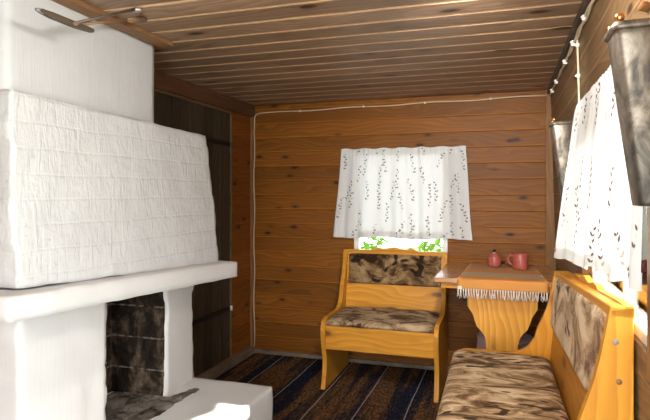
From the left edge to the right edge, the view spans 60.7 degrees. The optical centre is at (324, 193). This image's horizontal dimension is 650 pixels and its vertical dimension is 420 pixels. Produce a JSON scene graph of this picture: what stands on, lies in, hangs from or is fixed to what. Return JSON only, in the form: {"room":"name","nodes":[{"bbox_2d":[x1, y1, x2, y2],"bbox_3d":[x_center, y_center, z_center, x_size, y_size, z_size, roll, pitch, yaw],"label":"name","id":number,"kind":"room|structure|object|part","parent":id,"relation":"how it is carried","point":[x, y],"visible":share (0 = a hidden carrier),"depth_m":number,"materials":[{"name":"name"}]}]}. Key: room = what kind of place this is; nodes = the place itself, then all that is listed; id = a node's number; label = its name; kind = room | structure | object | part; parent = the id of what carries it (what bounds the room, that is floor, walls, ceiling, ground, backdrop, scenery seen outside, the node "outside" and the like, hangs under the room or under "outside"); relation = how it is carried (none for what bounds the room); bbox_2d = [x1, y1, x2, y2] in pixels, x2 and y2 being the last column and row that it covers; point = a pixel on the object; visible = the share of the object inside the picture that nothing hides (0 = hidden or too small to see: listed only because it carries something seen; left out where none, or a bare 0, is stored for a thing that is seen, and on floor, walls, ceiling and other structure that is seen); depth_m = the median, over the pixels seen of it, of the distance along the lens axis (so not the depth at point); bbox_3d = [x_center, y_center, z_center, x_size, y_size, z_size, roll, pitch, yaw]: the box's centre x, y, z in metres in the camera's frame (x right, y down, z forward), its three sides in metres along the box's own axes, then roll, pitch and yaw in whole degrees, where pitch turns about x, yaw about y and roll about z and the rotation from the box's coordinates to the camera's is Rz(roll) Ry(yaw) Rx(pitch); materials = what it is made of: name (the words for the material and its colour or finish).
{"room":"traditional dwelling","nodes":[
{"label":"traditional dwelling","id":0,"kind":"room"},
{"bbox_2d":[195,112,249,377],"bbox_3d":[-1.329,0.277,2.248,0.090,1.950,4.550,0,0,18],"label":"wall","id":1,"kind":"structure","parent":0,"point":[240,123],"depth_m":4.23,"materials":[{"name":"brown wood"}]},
{"bbox_2d":[154,88,232,376],"bbox_3d":[-0.863,0.294,3.574,0.063,1.796,1.061,0,0,18],"label":"door","id":2,"kind":"structure","parent":1,"relation":"in","point":[212,307],"depth_m":3.82,"materials":[{"name":"brown wood"}]},
{"bbox_2d":[154,70,254,117],"bbox_3d":[-0.845,-0.650,3.536,0.030,0.095,1.800,0,0,18],"label":"trim","id":3,"kind":"structure","parent":1,"relation":"attached to","point":[163,82],"depth_m":3.60,"materials":[{"name":"brown wood"}]},
{"bbox_2d":[196,345,253,379],"bbox_3d":[-0.786,1.221,3.711,0.035,0.062,1.370,0,0,18],"label":"baseboard","id":4,"kind":"structure","parent":1,"relation":"attached to","point":[217,370],"depth_m":3.96,"materials":[{"name":"brown wood"}]},
{"bbox_2d":[250,117,253,345],"bbox_3d":[-0.576,0.322,4.379,0.020,1.860,0.030,0,0,18],"label":"trim","id":5,"kind":"structure","parent":1,"relation":"attached to","point":[251,118],"depth_m":4.37,"materials":[{"name":"brown wood"}]},
{"bbox_2d":[213,353,254,379],"bbox_3d":[-0.216,1.292,1.885,2.431,0.080,4.730,0,0,18],"label":"floor","id":6,"kind":"structure","parent":0,"point":[254,353],"depth_m":4.00,"materials":[{"name":"brown wood"}]},
{"bbox_2d":[0,0,272,419],"bbox_3d":[-0.837,0.272,2.276,0.828,1.945,1.328,0,0,18],"label":"fireplace","id":7,"kind":"object","parent":6,"relation":"on","point":[108,218],"visible":0.99,"depth_m":2.09,"materials":[{"name":"white paint"}]},
{"bbox_2d":[0,89,218,288],"bbox_3d":[-0.972,0.010,2.349,0.526,0.686,1.212,0,0,18],"label":"hood","id":8,"kind":"object","parent":7,"relation":"attached to","point":[90,193],"depth_m":2.05,"materials":[{"name":"white paint"}]},
{"bbox_2d":[0,260,236,322],"bbox_3d":[-0.940,0.363,2.310,0.607,0.128,1.327,0,0,18],"label":"mantel shelf","id":9,"kind":"object","parent":7,"relation":"attached to","point":[55,299],"depth_m":1.99,"materials":[{"name":"white paint"}]},
{"bbox_2d":[214,353,447,419],"bbox_3d":[-0.136,1.245,2.229,2.080,0.011,3.755,0,0,18],"label":"rag rug","id":10,"kind":"object","parent":6,"relation":"on","point":[360,391],"visible":0.54,"depth_m":3.53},
{"bbox_2d":[320,247,447,402],"bbox_3d":[0.409,0.807,3.671,0.737,0.864,0.564,0,0,18],"label":"bench","id":11,"kind":"object","parent":10,"relation":"on","point":[390,302],"visible":0.98,"depth_m":3.74,"materials":[{"name":"brown wood"}]},
{"bbox_3d":[0.071,0.822,3.779,0.028,0.835,0.562,0,0,18],"label":"panel","id":12,"kind":"part","parent":11,"relation":"part of","materials":[{"name":"brown wood"}]},
{"bbox_2d":[325,307,439,332],"bbox_3d":[0.397,0.808,3.636,0.677,0.046,0.472,0,0,18],"label":"seat cushion","id":13,"kind":"object","parent":11,"relation":"on","point":[365,319],"depth_m":3.51,"materials":[{"name":"brown fabric"}]},
{"bbox_2d":[348,253,440,286],"bbox_3d":[0.481,0.528,3.894,0.653,0.215,0.055,0,0,18],"label":"cushion","id":14,"kind":"object","parent":11,"relation":"on","point":[364,269],"depth_m":3.88,"materials":[{"name":"brown fabric"}]},
{"bbox_3d":[0.490,0.405,3.922,0.737,0.059,0.037,0,0,18],"label":"rail","id":15,"kind":"part","parent":11,"relation":"part of","materials":[{"name":"brown wood"}]},
{"bbox_3d":[0.745,0.822,3.560,0.028,0.835,0.562,0,0,18],"label":"panel","id":16,"kind":"part","parent":11,"relation":"part of","materials":[{"name":"brown wood"}]},
{"bbox_2d":[434,262,553,350],"bbox_3d":[1.056,0.859,3.433,0.664,0.765,0.773,0,0,18],"label":"table","id":17,"kind":"object","parent":10,"relation":"on","point":[502,323],"visible":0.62,"depth_m":3.15,"materials":[{"name":"brown wood"}]},
{"bbox_3d":[1.007,0.874,3.159,0.380,0.735,0.032,0,0,18],"label":"pedestal panel","id":18,"kind":"part","parent":17,"relation":"part of","materials":[{"name":"brown wood"}]},
{"bbox_2d":[457,263,548,301],"bbox_3d":[1.084,0.529,3.395,0.481,0.112,0.763,0,0,18],"label":"table runner","id":19,"kind":"object","parent":17,"relation":"on","point":[480,276],"visible":0.94,"depth_m":3.09,"materials":[{"name":"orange fabric"}]},
{"bbox_2d":[488,249,504,266],"bbox_3d":[1.114,0.416,3.607,0.110,0.114,0.085,0,0,18],"label":"lidded jar","id":20,"kind":"object","parent":19,"relation":"on","point":[494,259],"visible":1,"depth_m":3.58,"materials":[{"name":"red ceramic"}]},
{"bbox_2d":[507,253,527,269],"bbox_3d":[1.213,0.423,3.496,0.127,0.099,0.092,0,0,18],"label":"mug","id":21,"kind":"object","parent":19,"relation":"on","point":[520,260],"visible":1,"depth_m":3.46,"materials":[{"name":"red ceramic"}]},
{"bbox_3d":[1.181,0.420,3.537,0.043,0.078,0.017,0,0,44],"label":"handle","id":22,"kind":"part","parent":21,"relation":"part of","materials":[{"name":"red ceramic"}]},
{"bbox_2d":[477,331,533,349],"bbox_3d":[1.149,1.071,3.538,0.378,0.337,0.378,0,0,18],"label":"plastic tub","id":23,"kind":"object","parent":10,"relation":"on","point":[525,339],"visible":0.17,"depth_m":3.48,"materials":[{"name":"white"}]},
{"bbox_2d":[436,271,634,419],"bbox_3d":[0.719,0.761,2.134,0.548,0.955,1.387,0,0,17],"label":"bench","id":24,"kind":"object","parent":10,"relation":"on","point":[578,363],"visible":1,"depth_m":1.99,"materials":[{"name":"brown wood"}]},
{"bbox_2d":[436,350,568,419],"bbox_3d":[0.684,0.793,2.145,0.455,0.076,1.317,0,0,17],"label":"seat cushion","id":25,"kind":"object","parent":24,"relation":"on","point":[480,384],"depth_m":2.20,"materials":[{"name":"brown fabric"}]},
{"bbox_3d":[0.915,0.807,2.782,0.544,0.864,0.032,0,0,17],"label":"panel","id":26,"kind":"part","parent":24,"relation":"part of","materials":[{"name":"brown wood"}]},
{"bbox_2d":[550,277,606,391],"bbox_3d":[0.921,0.471,2.073,0.046,0.333,1.293,0,0,17],"label":"cushion","id":27,"kind":"object","parent":24,"relation":"on","point":[578,310],"depth_m":1.84,"materials":[{"name":"brown fabric"}]},
{"bbox_3d":[0.953,0.345,2.063,0.057,0.123,1.385,0,0,17],"label":"rail","id":28,"kind":"part","parent":24,"relation":"part of","materials":[{"name":"brown wood"}]},
{"bbox_3d":[0.520,0.762,1.488,0.544,0.955,0.032,0,0,17],"label":"panel","id":29,"kind":"part","parent":24,"relation":"part of","materials":[{"name":"brown wood"}]},
{"bbox_2d":[81,0,581,105],"bbox_3d":[-0.241,-0.728,1.893,2.378,0.060,4.730,0,0,18],"label":"ceiling","id":30,"kind":"structure","parent":0,"point":[253,52],"depth_m":2.59,"materials":[{"name":"brown wood"}]},
{"bbox_2d":[35,7,147,32],"bbox_3d":[-0.772,-0.624,1.936,0.089,0.162,0.565,0,0,18],"label":"rack","id":31,"kind":"object","parent":30,"relation":"hanging from","point":[81,24],"visible":1,"depth_m":1.86,"materials":[{"name":"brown wood"}]},
{"bbox_3d":[-0.758,-0.621,1.933,0.011,0.150,0.302,0,0,23],"label":"rod","id":32,"kind":"part","parent":31,"relation":"part of","materials":[{"name":"wood"}]},
{"bbox_3d":[-0.764,-0.625,2.002,0.024,0.161,0.417,0,0,13],"label":"rod","id":33,"kind":"part","parent":31,"relation":"part of","materials":[{"name":"brown wood"}]},
{"bbox_2d":[51,0,173,47],"bbox_3d":[-0.921,-0.688,1.991,0.075,0.020,1.215,0,0,18],"label":"trim","id":34,"kind":"structure","parent":30,"relation":"attached to","point":[79,6],"depth_m":2.23,"materials":[{"name":"brown wood"}]},
{"bbox_2d":[254,90,545,366],"bbox_3d":[0.503,0.277,4.090,2.431,1.950,0.090,0,0,18],"label":"wall","id":35,"kind":"structure","parent":0,"point":[299,260],"depth_m":4.13,"materials":[{"name":"brown wood"}]},
{"bbox_2d":[254,348,449,371],"bbox_3d":[0.475,1.236,4.037,2.171,0.032,0.030,0,0,18],"label":"baseboard","id":36,"kind":"structure","parent":35,"relation":"attached to","point":[263,351],"depth_m":4.09,"materials":[{"name":"brown wood"}]},
{"bbox_2d":[253,95,546,346],"bbox_3d":[0.458,0.268,4.040,2.154,1.868,0.020,0,0,18],"label":"cable","id":37,"kind":"object","parent":35,"relation":"attached to","point":[525,95],"visible":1,"depth_m":4.25,"materials":[{"name":"beige plastic"}]},
{"bbox_2d":[354,238,447,252],"bbox_3d":[0.555,0.074,4.082,0.689,0.795,0.065,0,0,18],"label":"window","id":38,"kind":"structure","parent":35,"relation":"in","point":[357,241],"depth_m":4.15,"materials":[{"name":"white paint"}]},
{"bbox_2d":[333,146,471,239],"bbox_3d":[0.540,-0.006,3.983,1.003,0.662,0.050,0,0,18],"label":"curtain","id":39,"kind":"object","parent":35,"relation":"hanging from","point":[418,193],"visible":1,"depth_m":3.98,"materials":[{"name":"white fabric"}]},
{"bbox_2d":[546,90,555,305],"bbox_3d":[1.514,0.277,3.704,0.076,1.950,0.018,0,0,18],"label":"trim","id":40,"kind":"structure","parent":35,"relation":"attached to","point":[550,224],"depth_m":3.70,"materials":[{"name":"brown wood"}]},
{"bbox_2d":[551,0,649,419],"bbox_3d":[0.872,0.277,1.530,0.142,1.950,4.550,0,0,18],"label":"wall","id":41,"kind":"structure","parent":0,"point":[594,58],"depth_m":1.94,"materials":[{"name":"brown wood"}]},
{"bbox_2d":[549,117,572,198],"bbox_3d":[1.040,-0.154,2.417,0.118,0.352,0.115,0,0,18],"label":"wall lamp","id":42,"kind":"object","parent":41,"relation":"attached to","point":[561,131],"visible":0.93,"depth_m":2.38,"materials":[{"name":"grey metal"}]},
{"bbox_2d":[547,0,590,93],"bbox_3d":[0.795,-0.683,1.545,0.032,0.030,4.530,0,0,18],"label":"trim","id":43,"kind":"structure","parent":41,"relation":"attached to","point":[578,20],"depth_m":2.40,"materials":[{"name":"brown wood"}]},
{"bbox_2d":[549,0,595,95],"bbox_3d":[0.452,-0.645,0.510,0.020,0.037,6.652,0,0,18],"label":"cable","id":44,"kind":"object","parent":41,"relation":"attached to","point":[585,16],"visible":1,"depth_m":2.32,"materials":[{"name":"beige plastic"}]},
{"bbox_2d":[574,40,579,101],"bbox_3d":[1.030,-0.486,2.266,0.025,0.306,0.017,0,0,18],"label":"cable","id":45,"kind":"object","parent":41,"relation":"attached to","point":[577,44],"visible":0.94,"depth_m":2.26,"materials":[{"name":"beige plastic"}]},
{"bbox_2d":[554,65,642,291],"bbox_3d":[0.788,-0.044,1.673,0.104,0.623,1.270,0,0,18],"label":"curtain","id":46,"kind":"object","parent":41,"relation":"hanging from","point":[599,225],"visible":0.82,"depth_m":1.59,"materials":[{"name":"white fabric"}]},
{"bbox_2d":[581,206,649,381],"bbox_3d":[0.900,0.037,1.679,0.105,0.710,1.210,0,0,18],"label":"window","id":47,"kind":"structure","parent":41,"relation":"in","point":[639,300],"depth_m":1.51,"materials":[{"name":"white paint"}]},
{"bbox_3d":[1.047,0.037,2.236,0.026,0.710,0.058,0,0,18],"label":"casing","id":48,"kind":"part","parent":47,"relation":"part of","materials":[{"name":"brown wood"}]},
{"bbox_3d":[1.003,0.052,1.924,0.004,0.588,0.507,0,0,18],"label":"glass pane","id":49,"kind":"part","parent":47,"relation":"part of","materials":[{"name":"glass"}]},
{"bbox_3d":[0.839,0.052,1.419,0.004,0.588,0.507,0,0,18],"label":"glass pane","id":50,"kind":"part","parent":47,"relation":"part of","materials":[{"name":"glass"}]},
{"bbox_3d":[0.687,0.037,1.142,0.032,0.710,0.058,0,0,18],"label":"casing","id":51,"kind":"part","parent":47,"relation":"part of","materials":[{"name":"brown wood"}]},
{"bbox_2d":[603,12,649,205],"bbox_3d":[0.589,-0.154,1.033,0.118,0.352,0.115,0,0,18],"label":"wall lamp","id":52,"kind":"object","parent":41,"relation":"attached to","point":[628,41],"visible":1,"depth_m":1.00,"materials":[{"name":"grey metal"}]},
{"bbox_3d":[0.535,-0.321,1.009,0.018,0.018,0.018,0,0,18],"label":"corner knob","id":53,"kind":"part","parent":52,"relation":"part of","materials":[{"name":"gold metal"}]},
{"bbox_2d":[637,0,649,11],"bbox_3d":[0.684,-0.403,1.192,0.026,0.026,0.022,0,0,18],"label":"wooden peg","id":54,"kind":"object","parent":41,"relation":"attached to","point":[644,6],"visible":1,"depth_m":1.18,"materials":[{"name":"brown wood"}]},
{"label":"outside","id":55,"kind":"structure","parent":0,"visible":0},
{"bbox_2d":[363,247,442,251],"bbox_3d":[1.085,1.652,3.328,24.000,0.200,25.000,0,0,18],"label":"ground","id":56,"kind":"structure","parent":55,"point":[377,247],"depth_m":15.80,"materials":[{"name":"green plant"}]},
{"bbox_2d":[361,237,387,249],"bbox_3d":[0.310,0.936,5.980,1.021,1.270,0.880,0,0,18],"label":"shrub","id":57,"kind":"object","parent":56,"relation":"on","point":[369,245],"visible":0.02,"depth_m":5.85,"materials":[{"name":"green plant"}]},
{"bbox_2d":[408,239,442,251],"bbox_3d":[1.461,0.882,6.310,1.218,1.348,0.936,0,0,18],"label":"shrub","id":58,"kind":"object","parent":56,"relation":"on","point":[431,246],"visible":0.07,"depth_m":6.27,"materials":[{"name":"green plant"}]}
]}

